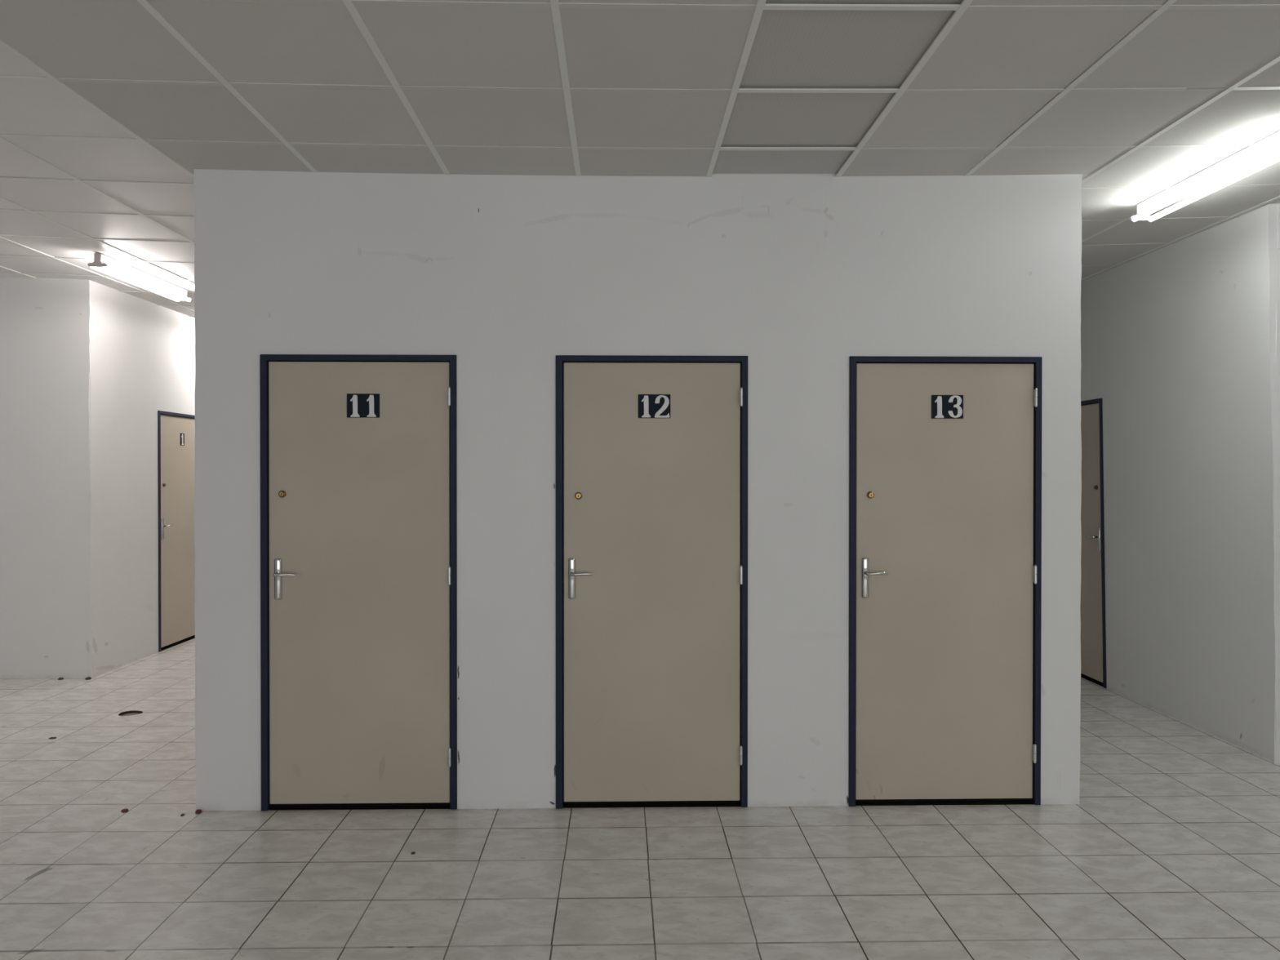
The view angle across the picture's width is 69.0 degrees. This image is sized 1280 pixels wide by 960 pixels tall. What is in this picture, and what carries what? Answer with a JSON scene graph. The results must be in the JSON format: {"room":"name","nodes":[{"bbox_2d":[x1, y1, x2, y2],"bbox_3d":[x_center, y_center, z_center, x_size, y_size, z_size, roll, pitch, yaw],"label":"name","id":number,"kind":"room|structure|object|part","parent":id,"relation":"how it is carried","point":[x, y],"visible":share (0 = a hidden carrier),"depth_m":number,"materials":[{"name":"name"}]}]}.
{"room":"storage unit corridor","nodes":[
{"label":"storage unit corridor","id":0,"kind":"room"},
{"bbox_2d":[0,277,93,678],"bbox_3d":[-6.144,-0.095,7.025,4.026,3.180,0.120,0,0,-1],"label":"wall","id":1,"kind":"structure","parent":0,"point":[46,609],"depth_m":7.00,"materials":[{"name":"white paint"}]},
{"bbox_2d":[88,280,195,677],"bbox_3d":[-4.385,-0.108,8.960,0.400,3.180,3.888,0,0,-1],"label":"wall","id":2,"kind":"structure","parent":0,"point":[143,352],"depth_m":7.56,"materials":[{"name":"white paint"}]},
{"bbox_2d":[157,410,195,652],"bbox_3d":[-4.185,0.441,8.502,0.140,2.089,0.910,0,0,-1],"label":"door","id":3,"kind":"structure","parent":2,"relation":"in","point":[175,431],"depth_m":8.38,"materials":[{"name":"beige paint"}]},
{"bbox_3d":[-4.160,0.426,8.126,0.021,0.187,0.037,0,0,-1],"label":"handle","id":4,"kind":"part","parent":3,"relation":"part of","materials":[{"name":"metal"}]},
{"bbox_3d":[-4.177,-0.371,8.497,0.004,0.109,0.075,0,0,-1],"label":"number plate","id":5,"kind":"part","parent":3,"relation":"part of","materials":[{"name":"black plastic"}]},
{"bbox_2d":[194,168,1081,810],"bbox_3d":[0.010,-0.075,4.359,4.100,3.180,0.120,0,0,-1],"label":"wall","id":6,"kind":"structure","parent":0,"point":[798,276],"depth_m":4.29,"materials":[{"name":"white paint"}]},
{"bbox_2d":[259,354,457,810],"bbox_3d":[-1.289,0.471,4.283,0.893,2.089,0.140,0,0,-1],"label":"door","id":7,"kind":"structure","parent":6,"relation":"in","point":[358,452],"depth_m":4.28,"materials":[{"name":"beige paint"}]},
{"bbox_3d":[-1.658,0.454,4.259,0.037,0.187,0.021,0,0,-1],"label":"handle","id":8,"kind":"part","parent":7,"relation":"part of","materials":[{"name":"metal"}]},
{"bbox_3d":[-1.616,0.431,4.232,0.104,0.021,0.052,0,0,-1],"label":"lever","id":9,"kind":"part","parent":7,"relation":"part of","materials":[{"name":"metal"}]},
{"bbox_3d":[-1.270,-0.341,4.271,0.149,0.109,0.004,0,0,-1],"label":"number plate","id":10,"kind":"part","parent":7,"relation":"part of","materials":[{"name":"black plastic"}]},
{"bbox_2d":[555,355,747,808],"bbox_3d":[0.055,0.471,4.313,0.887,2.089,0.140,0,0,-1],"label":"door","id":11,"kind":"structure","parent":6,"relation":"in","point":[651,451],"depth_m":4.31,"materials":[{"name":"beige paint"}]},
{"bbox_3d":[-0.313,0.454,4.288,0.037,0.187,0.021,0,0,-1],"label":"handle","id":12,"kind":"part","parent":11,"relation":"part of","materials":[{"name":"metal"}]},
{"bbox_3d":[-0.271,0.431,4.262,0.104,0.021,0.052,0,0,-1],"label":"lever","id":13,"kind":"part","parent":11,"relation":"part of","materials":[{"name":"metal"}]},
{"bbox_3d":[0.066,-0.341,4.300,0.149,0.109,0.004,0,0,-1],"label":"number plate","id":14,"kind":"part","parent":11,"relation":"part of","materials":[{"name":"black plastic"}]},
{"bbox_2d":[848,355,1042,806],"bbox_3d":[1.419,0.471,4.343,0.899,2.089,0.140,0,0,-1],"label":"door","id":15,"kind":"structure","parent":6,"relation":"in","point":[945,452],"depth_m":4.34,"materials":[{"name":"beige paint"}]},
{"bbox_3d":[1.047,0.454,4.319,0.037,0.187,0.021,0,0,-1],"label":"handle","id":16,"kind":"part","parent":15,"relation":"part of","materials":[{"name":"metal"}]},
{"bbox_3d":[1.090,0.431,4.292,0.104,0.021,0.052,0,0,-1],"label":"lever","id":17,"kind":"part","parent":15,"relation":"part of","materials":[{"name":"metal"}]},
{"bbox_3d":[1.430,-0.341,4.331,0.149,0.109,0.004,0,0,-1],"label":"number plate","id":18,"kind":"part","parent":15,"relation":"part of","materials":[{"name":"black plastic"}]},
{"bbox_2d":[0,0,1279,317],"bbox_3d":[-0.854,-1.577,2.971,15.592,0.397,16.400,0,0,-1],"label":"ceiling","id":19,"kind":"structure","parent":0,"point":[109,109],"depth_m":3.42,"materials":[{"name":"tile"}]},
{"bbox_2d":[87,253,192,302],"bbox_3d":[-3.533,-1.427,6.644,0.120,0.093,1.220,0,0,-1],"label":"lamp","id":20,"kind":"object","parent":19,"relation":"attached to","point":[100,260],"visible":1,"depth_m":6.51,"materials":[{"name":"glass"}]},
{"bbox_3d":[0.618,-1.419,4.237,0.591,0.014,0.600,0,0,-1],"label":"diffuser panel","id":21,"kind":"part","parent":19,"relation":"part of","materials":[{"name":"white plastic"}]},
{"bbox_3d":[0.631,-1.414,3.637,0.591,0.014,0.600,0,0,-1],"label":"diffuser panel","id":22,"kind":"part","parent":19,"relation":"part of","materials":[{"name":"white plastic"}]},
{"bbox_3d":[0.644,-1.409,3.037,0.591,0.014,0.600,0,0,-1],"label":"diffuser panel","id":23,"kind":"part","parent":19,"relation":"part of","materials":[{"name":"white plastic"}]},
{"bbox_3d":[0.658,-1.404,2.437,0.591,0.014,0.600,0,0,-1],"label":"diffuser panel","id":24,"kind":"part","parent":19,"relation":"part of","materials":[{"name":"white plastic"}]},
{"bbox_2d":[1128,130,1279,221],"bbox_3d":[2.631,-1.388,4.260,0.120,0.093,1.220,0,0,-1],"label":"lamp","id":25,"kind":"object","parent":19,"relation":"attached to","point":[1269,145],"visible":1,"depth_m":4.25,"materials":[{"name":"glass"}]},
{"bbox_2d":[0,638,1279,959],"bbox_3d":[-0.767,1.574,2.995,14.600,0.100,16.000,0,0,-1],"label":"floor","id":26,"kind":"structure","parent":0,"point":[1169,849],"depth_m":3.65,"materials":[{"name":"tile"}]},
{"bbox_2d":[120,808,128,812],"bbox_3d":[-2.357,1.511,4.259,0.032,0.008,0.043,0,0,-30],"label":"crumb","id":27,"kind":"object","parent":26,"relation":"on","point":[126,810],"visible":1,"depth_m":4.25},
{"bbox_2d":[120,712,139,715],"bbox_3d":[-3.282,1.539,5.999,0.139,0.048,0.136,0,0,-1],"label":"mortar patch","id":28,"kind":"object","parent":26,"relation":"in","point":[133,713],"visible":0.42,"depth_m":6.03,"materials":[{"name":"grey concrete"}]},
{"bbox_2d":[195,809,201,813],"bbox_3d":[-2.009,1.507,4.235,0.025,0.016,0.024,0,0,-1],"label":"crumb","id":29,"kind":"object","parent":26,"relation":"on","point":[197,811],"visible":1,"depth_m":4.23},
{"bbox_2d":[1080,204,1279,757],"bbox_3d":[3.535,-0.088,6.452,0.459,3.180,2.995,0,0,-1],"label":"wall","id":30,"kind":"structure","parent":0,"point":[1178,340],"depth_m":5.64,"materials":[{"name":"white paint"}]},
{"bbox_2d":[1080,398,1106,688],"bbox_3d":[3.340,0.453,7.147,0.140,2.089,0.905,-1,0,-1],"label":"door","id":31,"kind":"structure","parent":30,"relation":"in","point":[1092,606],"depth_m":6.87,"materials":[{"name":"beige paint"}]},
{"bbox_3d":[3.303,0.415,6.813,0.052,0.021,0.104,-1,0,-1],"label":"lever","id":32,"kind":"part","parent":31,"relation":"part of","materials":[{"name":"metal"}]},
{"bbox_3d":[3.331,0.438,6.772,0.021,0.187,0.037,-1,0,-1],"label":"handle","id":33,"kind":"part","parent":31,"relation":"part of","materials":[{"name":"metal"}]},
{"bbox_2d":[1259,225,1279,763],"bbox_3d":[4.926,-0.078,5.057,3.125,3.180,0.116,0,0,-1],"label":"wall","id":34,"kind":"structure","parent":0,"point":[1267,698],"depth_m":5.01,"materials":[{"name":"white paint"}]},
{"bbox_2d":[1277,203,1279,248],"bbox_3d":[3.616,-1.351,4.958,0.450,0.241,0.007,0,0,-1],"label":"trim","id":35,"kind":"structure","parent":34,"relation":"attached to","point":[1278,204],"depth_m":4.95,"materials":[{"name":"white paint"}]}
]}

